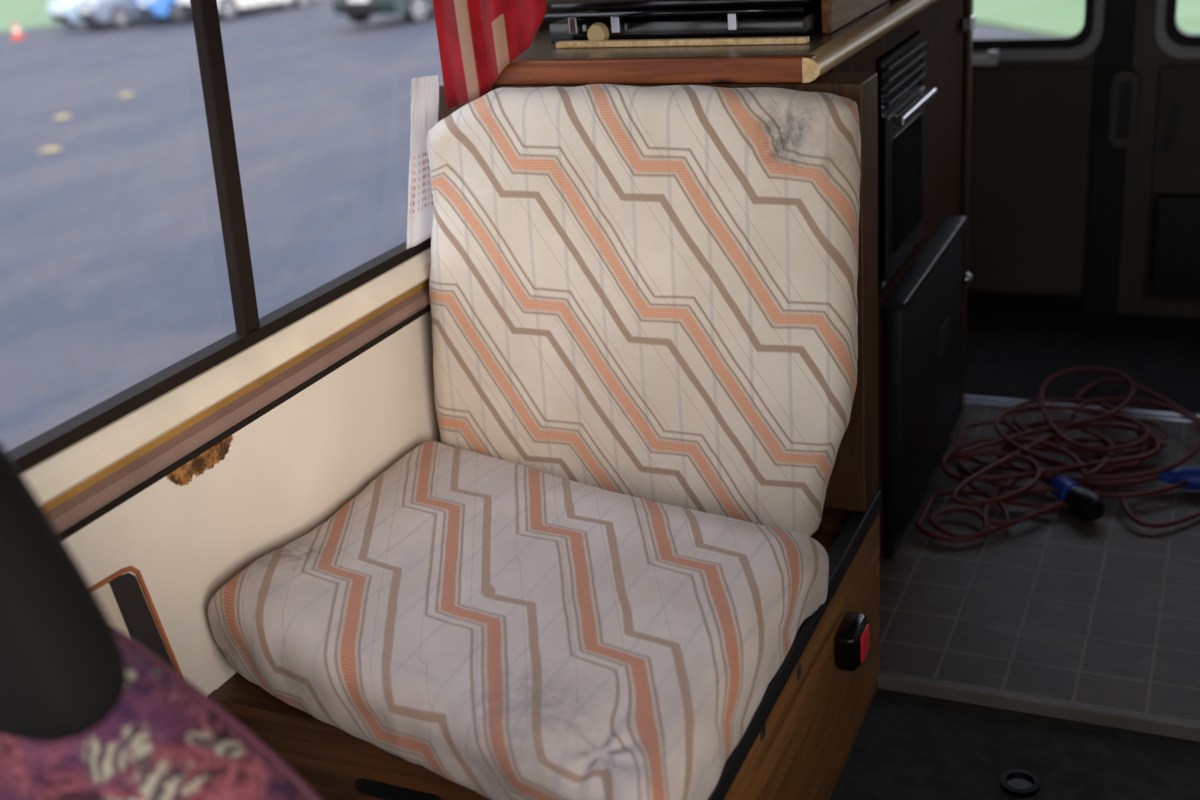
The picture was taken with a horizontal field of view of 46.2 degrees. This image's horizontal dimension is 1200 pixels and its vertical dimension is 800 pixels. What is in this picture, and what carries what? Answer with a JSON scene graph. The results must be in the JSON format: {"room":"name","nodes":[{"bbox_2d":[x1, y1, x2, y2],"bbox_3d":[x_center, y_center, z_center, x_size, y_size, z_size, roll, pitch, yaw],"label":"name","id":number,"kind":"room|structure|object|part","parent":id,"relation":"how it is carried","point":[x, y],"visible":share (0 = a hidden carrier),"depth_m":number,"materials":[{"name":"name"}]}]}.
{"room":"vehicle interior","nodes":[
{"label":"vehicle interior","id":0,"kind":"room"},
{"bbox_2d":[63,0,588,696],"bbox_3d":[-0.487,-0.204,1.835,0.073,1.850,5.500,5,24,24],"label":"wall","id":1,"kind":"structure","parent":0,"point":[267,485],"depth_m":1.97,"materials":[{"name":"beige plastic"}]},
{"bbox_2d":[91,566,182,675],"bbox_3d":[-0.591,0.399,1.762,0.004,0.402,0.290,5,24,24],"label":"pocket","id":2,"kind":"object","parent":1,"relation":"attached to","point":[121,597],"visible":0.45,"depth_m":1.75,"materials":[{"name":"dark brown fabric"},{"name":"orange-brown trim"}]},
{"bbox_3d":[-0.602,0.407,1.741,0.002,0.385,0.229,5,24,24],"label":"panel","id":3,"kind":"part","parent":2,"relation":"part of","materials":[{"name":"beige plastic"}]},
{"bbox_2d":[7,0,430,472],"bbox_3d":[-0.473,-0.438,1.834,0.064,0.738,1.340,5,24,24],"label":"window","id":4,"kind":"structure","parent":1,"relation":"in","point":[250,330],"depth_m":1.83,"materials":[{"name":"black metal"}]},
{"bbox_3d":[-0.473,-0.438,1.834,0.064,0.738,1.340,5,24,24],"label":"frame","id":5,"kind":"part","parent":4,"relation":"part of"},
{"bbox_2d":[21,247,430,504],"bbox_3d":[-0.516,-0.010,1.815,0.030,0.039,1.300,5,24,24],"label":"trim","id":6,"kind":"structure","parent":1,"relation":"attached to","point":[57,474],"depth_m":1.83,"materials":[{"name":"beige paint"}]},
{"bbox_2d":[42,278,429,512],"bbox_3d":[-0.519,0.016,1.828,0.017,0.021,1.300,5,24,24],"label":"trim","id":7,"kind":"structure","parent":1,"relation":"attached to","point":[82,486],"depth_m":1.85,"materials":[{"name":"brown wood"}]},
{"bbox_2d":[47,285,429,532],"bbox_3d":[-0.512,0.037,1.833,0.030,0.029,1.300,5,24,24],"label":"trim","id":8,"kind":"structure","parent":1,"relation":"attached to","point":[83,504],"depth_m":1.85,"materials":[{"name":"brown wood"}]},
{"bbox_2d":[59,305,430,539],"bbox_3d":[-0.514,0.055,1.843,0.022,0.017,1.300,5,24,24],"label":"trim","id":9,"kind":"structure","parent":1,"relation":"attached to","point":[76,527],"depth_m":1.87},
{"bbox_2d":[406,0,545,248],"bbox_3d":[-0.202,-0.613,2.131,0.263,0.756,0.097,-2,22,6],"label":"curtain","id":10,"kind":"object","parent":1,"relation":"hanging from","point":[477,39],"visible":0.92,"depth_m":2.19,"materials":[{"name":"red fabric"}]},
{"bbox_2d":[829,405,1199,799],"bbox_3d":[0.205,0.917,1.480,1.770,0.070,4.635,5,24,24],"label":"floor","id":11,"kind":"structure","parent":0,"point":[1104,611],"depth_m":2.50,"materials":[{"name":"tile"}]},
{"bbox_2d":[0,444,321,799],"bbox_3d":[-0.538,0.521,1.093,0.626,1.103,0.680,5,24,24],"label":"seat","id":12,"kind":"object","parent":11,"relation":"on","point":[88,711],"visible":1,"depth_m":1.10,"materials":[{"name":"black plastic"},{"name":"purple patterned fabric"}]},
{"bbox_3d":[-0.464,0.508,1.293,0.599,0.732,0.135,5,24,24],"label":"backrest","id":13,"kind":"part","parent":12,"relation":"part of","materials":[{"name":"purple fabric"}]},
{"bbox_2d":[209,490,880,799],"bbox_3d":[-0.056,0.476,2.094,0.719,0.372,1.020,5,24,24],"label":"box","id":14,"kind":"object","parent":11,"relation":"on","point":[800,737],"visible":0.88,"depth_m":1.91,"materials":[{"name":"brown wood"}]},
{"bbox_3d":[-0.193,0.596,1.832,0.697,0.365,0.018,5,24,24],"label":"panel","id":15,"kind":"part","parent":14,"relation":"part of","materials":[{"name":"brown wood"}]},
{"bbox_2d":[208,440,828,799],"bbox_3d":[-0.117,0.274,1.893,0.738,0.151,0.780,5,24,24],"label":"seat cushion","id":16,"kind":"object","parent":14,"relation":"on","point":[501,629],"visible":1,"depth_m":1.75,"materials":[{"name":"fabric"}]},
{"bbox_2d":[427,84,860,535],"bbox_3d":[0.045,-0.130,2.166,0.714,0.697,0.120,5,24,24],"label":"backrest cushion","id":17,"kind":"object","parent":14,"relation":"on","point":[649,293],"visible":0.91,"depth_m":2.09,"materials":[{"name":"fabric"}]},
{"bbox_3d":[0.262,0.521,1.962,0.018,0.338,1.020,5,24,24],"label":"panel","id":18,"kind":"part","parent":14,"relation":"part of","materials":[{"name":"brown wood"}]},
{"bbox_2d":[835,612,869,670],"bbox_3d":[0.384,0.366,2.134,0.040,0.064,0.084,5,24,24],"label":"seat belt buckle","id":19,"kind":"object","parent":14,"relation":"attached to","point":[852,639],"visible":1,"depth_m":2.11,"materials":[{"name":"black plastic"}]},
{"bbox_2d":[438,0,972,561],"bbox_3d":[0.345,-0.253,2.844,0.700,1.068,1.305,5,24,24],"label":"cabinet","id":20,"kind":"object","parent":11,"relation":"on","point":[841,62],"visible":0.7,"depth_m":2.19,"materials":[{"name":"brown wood"}]},
{"bbox_2d":[544,0,821,47],"bbox_3d":[0.202,-0.670,2.385,0.443,0.066,0.482,5,24,24],"label":"gas hob","id":21,"kind":"object","parent":20,"relation":"on","point":[607,23],"visible":0.97,"depth_m":2.21,"materials":[{"name":"black metal"}]},
{"bbox_3d":[-0.004,-0.588,2.261,0.036,0.036,0.012,5,24,24],"label":"control knob","id":22,"kind":"part","parent":21,"relation":"part of","materials":[{"name":"beige plastic"}]},
{"bbox_3d":[0.108,-0.605,2.200,0.430,0.010,0.010,5,24,24],"label":"rail","id":23,"kind":"part","parent":21,"relation":"part of","materials":[{"name":"black metal"}]},
{"bbox_3d":[0.203,-0.702,2.393,0.425,0.012,0.445,5,24,24],"label":"glass lid","id":24,"kind":"part","parent":21,"relation":"part of","materials":[{"name":"glass"}]},
{"bbox_2d":[516,0,899,58],"bbox_3d":[0.293,-0.738,2.671,0.570,0.034,1.280,5,24,24],"label":"countertop","id":25,"kind":"structure","parent":20,"relation":"on","point":[541,47],"depth_m":2.17,"materials":[{"name":"brown wood"}]},
{"bbox_2d":[821,0,887,33],"bbox_3d":[0.428,-0.681,2.342,0.016,0.082,0.395,5,24,24],"label":"board","id":26,"kind":"object","parent":20,"relation":"on","point":[835,14],"visible":1,"depth_m":2.23,"materials":[{"name":"brown wood"}]},
{"bbox_3d":[0.598,-0.234,2.797,0.018,1.030,1.195,5,24,24],"label":"frame","id":27,"kind":"part","parent":20,"relation":"part of","materials":[{"name":"brown wood"}]},
{"bbox_2d":[876,32,936,288],"bbox_3d":[0.566,-0.455,2.640,0.081,0.410,0.336,5,24,24],"label":"oven","id":28,"kind":"object","parent":20,"relation":"in","point":[903,99],"visible":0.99,"depth_m":2.58,"materials":[{"name":"black metal"}]},
{"bbox_3d":[0.575,-0.413,2.655,0.009,0.300,0.320,5,24,24],"label":"door","id":29,"kind":"part","parent":28,"relation":"part of","materials":[{"name":"black glass"}]},
{"bbox_3d":[0.580,-0.413,2.652,0.002,0.210,0.240,5,24,24],"label":"door glass","id":30,"kind":"part","parent":28,"relation":"part of","materials":[{"name":"black glass"}]},
{"bbox_3d":[0.572,-0.537,2.573,0.031,0.016,0.288,5,24,24],"label":"handle","id":31,"kind":"part","parent":28,"relation":"part of","materials":[{"name":"metal"}]},
{"bbox_2d":[883,216,966,558],"bbox_3d":[0.689,-0.045,2.967,0.043,0.540,0.625,5,24,24],"label":"fridge","id":32,"kind":"object","parent":20,"relation":"in","point":[922,312],"visible":1,"depth_m":2.83,"materials":[{"name":"black plastic"}]},
{"bbox_3d":[0.697,0.181,3.062,0.019,0.050,0.615,5,24,24],"label":"kick plate","id":33,"kind":"part","parent":32,"relation":"part of","materials":[{"name":"black plastic"}]},
{"bbox_3d":[0.669,-0.288,2.870,0.043,0.015,0.625,5,24,24],"label":"rail","id":34,"kind":"part","parent":32,"relation":"part of","materials":[{"name":"black metal"}]},
{"bbox_3d":[0.835,-0.281,3.244,0.049,0.028,0.028,5,24,24],"label":"knob","id":35,"kind":"part","parent":20,"relation":"part of","materials":[{"name":"metal"}]},
{"bbox_2d":[959,0,975,409],"bbox_3d":[0.540,-0.849,3.241,0.638,1.850,0.097,5,24,24],"label":"post","id":36,"kind":"object","parent":11,"relation":"on","point":[968,21],"visible":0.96,"depth_m":3.26,"materials":[{"name":"brown wood"}]},
{"bbox_3d":[0.543,-0.863,3.274,0.614,1.850,0.019,5,24,24],"label":"panel","id":37,"kind":"part","parent":36,"relation":"part of","materials":[{"name":"brown wood"}]},
{"bbox_2d":[1000,768,1039,797],"bbox_3d":[0.645,0.588,2.160,0.060,0.010,0.060,5,24,24],"label":"floor fitting","id":38,"kind":"object","parent":11,"relation":"on","point":[1016,782],"visible":1,"depth_m":2.16,"materials":[{"name":"black plastic"}]},
{"bbox_2d":[878,670,1199,741],"bbox_3d":[0.635,0.501,2.375,1.770,0.034,0.022,5,24,24],"label":"trim","id":39,"kind":"structure","parent":11,"relation":"attached to","point":[1175,727],"depth_m":2.32,"materials":[{"name":"silver metal"}]},
{"bbox_2d":[916,367,1199,542],"bbox_3d":[1.085,0.112,3.116,0.595,0.075,0.912,5,24,24],"label":"cable","id":40,"kind":"object","parent":11,"relation":"on","point":[1087,504],"visible":1,"depth_m":3.04,"materials":[{"name":"red plastic"}]},
{"bbox_2d":[965,395,1199,423],"bbox_3d":[1.140,0.024,3.430,1.770,0.022,0.042,5,24,24],"label":"trim","id":41,"kind":"structure","parent":11,"relation":"attached to","point":[1153,415],"depth_m":3.41,"materials":[{"name":"metal"}]},
{"bbox_2d":[965,308,1199,413],"bbox_3d":[1.325,-0.122,3.821,1.770,0.054,0.875,5,24,24],"label":"step","id":42,"kind":"structure","parent":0,"point":[1010,354],"depth_m":3.75,"materials":[{"name":"carpet"}]},
{"bbox_3d":[1.139,-0.031,1.135,0.050,1.900,5.500,5,24,24],"label":"wall","id":43,"kind":"structure","parent":0,"visible":0},
{"bbox_2d":[967,0,1103,313],"bbox_3d":[0.949,-1.119,3.901,0.853,1.800,0.110,5,24,24],"label":"door","id":44,"kind":"structure","parent":43,"relation":"in","point":[1032,98],"depth_m":3.97,"materials":[{"name":"paint"}]},
{"bbox_3d":[1.008,-0.307,4.222,0.840,0.050,0.040,5,24,24],"label":"sill","id":45,"kind":"part","parent":44,"relation":"part of","materials":[{"name":"black"}]},
{"bbox_2d":[1083,0,1135,313],"bbox_3d":[1.379,-1.091,3.741,0.094,1.800,0.065,5,24,24],"label":"door frame","id":46,"kind":"structure","parent":43,"relation":"attached to","point":[1114,51],"depth_m":3.90,"materials":[{"name":"black metal"}]},
{"bbox_2d":[1109,0,1199,317],"bbox_3d":[1.771,-1.041,3.536,0.882,1.800,0.120,5,24,24],"label":"door","id":47,"kind":"structure","parent":43,"relation":"in","point":[1155,107],"depth_m":3.81,"materials":[{"name":"paint"}]},
{"bbox_3d":[1.410,-0.784,3.785,0.067,0.205,0.040,5,24,24],"label":"grab handle","id":48,"kind":"part","parent":47,"relation":"part of","materials":[{"name":"paint"}]},
{"label":"outside","id":49,"kind":"structure","parent":0,"visible":0},
{"bbox_2d":[0,0,1046,451],"bbox_3d":[-34.284,-14.966,59.951,128.000,7.680,160.000,5,24,24],"label":"ground","id":50,"kind":"structure","parent":49,"point":[114,271],"depth_m":14.05,"materials":[{"name":"grey asphalt"}]},
{"bbox_2d":[9,22,27,39],"bbox_3d":[-18.138,-11.490,43.752,0.400,0.500,0.400,5,24,24],"label":"traffic cone","id":51,"kind":"object","parent":50,"relation":"on","point":[17,34],"visible":1,"depth_m":43.69,"materials":[{"name":"orange plastic"}]},
{"bbox_2d":[0,0,61,31],"bbox_3d":[-29.435,-27.184,91.011,110.000,6.660,95.000,5,24,24],"label":"grass verge","id":52,"kind":"structure","parent":50,"relation":"on","point":[28,14],"depth_m":60.71,"materials":[{"name":"green plant"}]},
{"bbox_2d":[37,147,61,152],"bbox_3d":[-6.910,-3.156,17.696,0.327,0.048,0.248,-5,22,-1],"label":"fallen leaf","id":53,"kind":"object","parent":50,"relation":"on","point":[48,148],"visible":1,"depth_m":17.66,"materials":[{"name":"yellow plant"}]},
{"bbox_2d":[52,115,72,118],"bbox_3d":[-8.049,-4.250,21.074,0.327,0.048,0.248,-5,22,-1],"label":"fallen leaf","id":54,"kind":"object","parent":50,"relation":"on","point":[59,116],"visible":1,"depth_m":21.03,"materials":[{"name":"yellow plant"}]},
{"bbox_2d":[47,0,101,27],"bbox_3d":[-15.450,-12.707,44.651,1.770,1.420,3.846,16,30,41],"label":"car","id":55,"kind":"object","parent":50,"relation":"on","point":[64,11],"visible":0.44,"depth_m":43.38,"materials":[{"name":"silver metal"}]},
{"bbox_3d":[-16.749,-11.973,43.464,0.520,0.114,0.046,16,30,41],"label":"number plate","id":56,"kind":"part","parent":55,"relation":"part of","materials":[{"name":"white plastic"}]},
{"bbox_2d":[51,15,69,21],"bbox_3d":[-16.687,-11.824,43.577,1.054,0.199,0.137,16,30,41],"label":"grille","id":57,"kind":"object","parent":55,"relation":"attached to","point":[56,18],"depth_m":43.45,"materials":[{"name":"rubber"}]},
{"bbox_2d":[118,93,134,96],"bbox_3d":[-7.674,-4.965,22.858,0.327,0.048,0.248,-5,22,-1],"label":"fallen leaf","id":58,"kind":"object","parent":50,"relation":"on","point":[125,94],"visible":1,"depth_m":22.82,"materials":[{"name":"yellow plant"}]},
{"bbox_2d":[75,0,191,28],"bbox_3d":[-13.838,-12.162,42.572,3.744,1.420,1.770,-21,27,-35],"label":"car","id":59,"kind":"object","parent":50,"relation":"on","point":[119,13],"visible":0.66,"depth_m":41.39,"materials":[{"name":"grey paint"}]},
{"bbox_3d":[-15.234,-11.487,41.553,0.044,0.114,0.520,-21,27,-35],"label":"number plate","id":60,"kind":"part","parent":59,"relation":"part of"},
{"bbox_2d":[78,13,94,20],"bbox_3d":[-15.169,-11.336,41.660,0.133,0.199,1.054,-21,27,-35],"label":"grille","id":61,"kind":"object","parent":59,"relation":"attached to","point":[82,16],"depth_m":41.51,"materials":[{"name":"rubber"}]},
{"bbox_2d":[136,0,262,22],"bbox_3d":[-11.592,-11.939,41.121,3.744,1.420,1.770,-19,26,-32],"label":"car","id":62,"kind":"object","parent":50,"relation":"on","point":[157,9],"visible":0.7,"depth_m":39.95,"materials":[{"name":"blue paint"}]},
{"bbox_3d":[-13.068,-11.296,40.198,0.044,0.114,0.520,-19,26,-32],"label":"number plate","id":63,"kind":"part","parent":62,"relation":"part of","materials":[{"name":"white plastic"}]},
{"bbox_2d":[137,7,152,14],"bbox_3d":[-13.000,-11.144,40.301,0.133,0.199,1.054,-19,26,-32],"label":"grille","id":64,"kind":"object","parent":62,"relation":"attached to","point":[141,10],"depth_m":40.14,"materials":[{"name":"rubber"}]},
{"bbox_2d":[176,0,311,19],"bbox_3d":[-9.924,-11.657,39.730,3.947,1.420,1.770,-22,28,-37],"label":"car","id":65,"kind":"object","parent":50,"relation":"on","point":[227,9],"visible":0.59,"depth_m":38.78,"materials":[{"name":"white paint"}]},
{"bbox_2d":[178,4,191,11],"bbox_3d":[-11.285,-10.787,38.715,0.140,0.199,1.054,-22,28,-37],"label":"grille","id":66,"kind":"object","parent":65,"relation":"attached to","point":[182,7],"depth_m":38.78,"materials":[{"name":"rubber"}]},
{"bbox_3d":[-11.351,-10.937,38.605,0.047,0.114,0.520,-22,28,-37],"label":"number plate","id":67,"kind":"part","parent":65,"relation":"part of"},
{"bbox_2d":[332,0,432,22],"bbox_3d":[-3.818,-9.103,30.422,1.820,1.500,4.250,10,26,33],"label":"car","id":68,"kind":"object","parent":50,"relation":"on","point":[357,11],"visible":0.89,"depth_m":29.02,"materials":[{"name":"green paint"}]},
{"bbox_3d":[-4.968,-8.234,28.887,0.520,0.120,0.050,10,26,33],"label":"number plate","id":69,"kind":"part","parent":68,"relation":"part of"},
{"bbox_2d":[340,3,381,13],"bbox_3d":[-4.912,-8.080,29.017,1.085,0.210,0.151,10,26,33],"label":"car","id":70,"kind":"object","parent":68,"relation":"attached to","point":[345,8],"depth_m":28.93,"materials":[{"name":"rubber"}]},
{"bbox_2d":[973,0,1199,35],"bbox_3d":[9.722,-7.496,23.139,17.000,1.080,32.000,5,24,24],"label":"grass field","id":71,"kind":"structure","parent":50,"relation":"on","point":[1043,17],"depth_m":16.96,"materials":[{"name":"green plant"}]}
]}

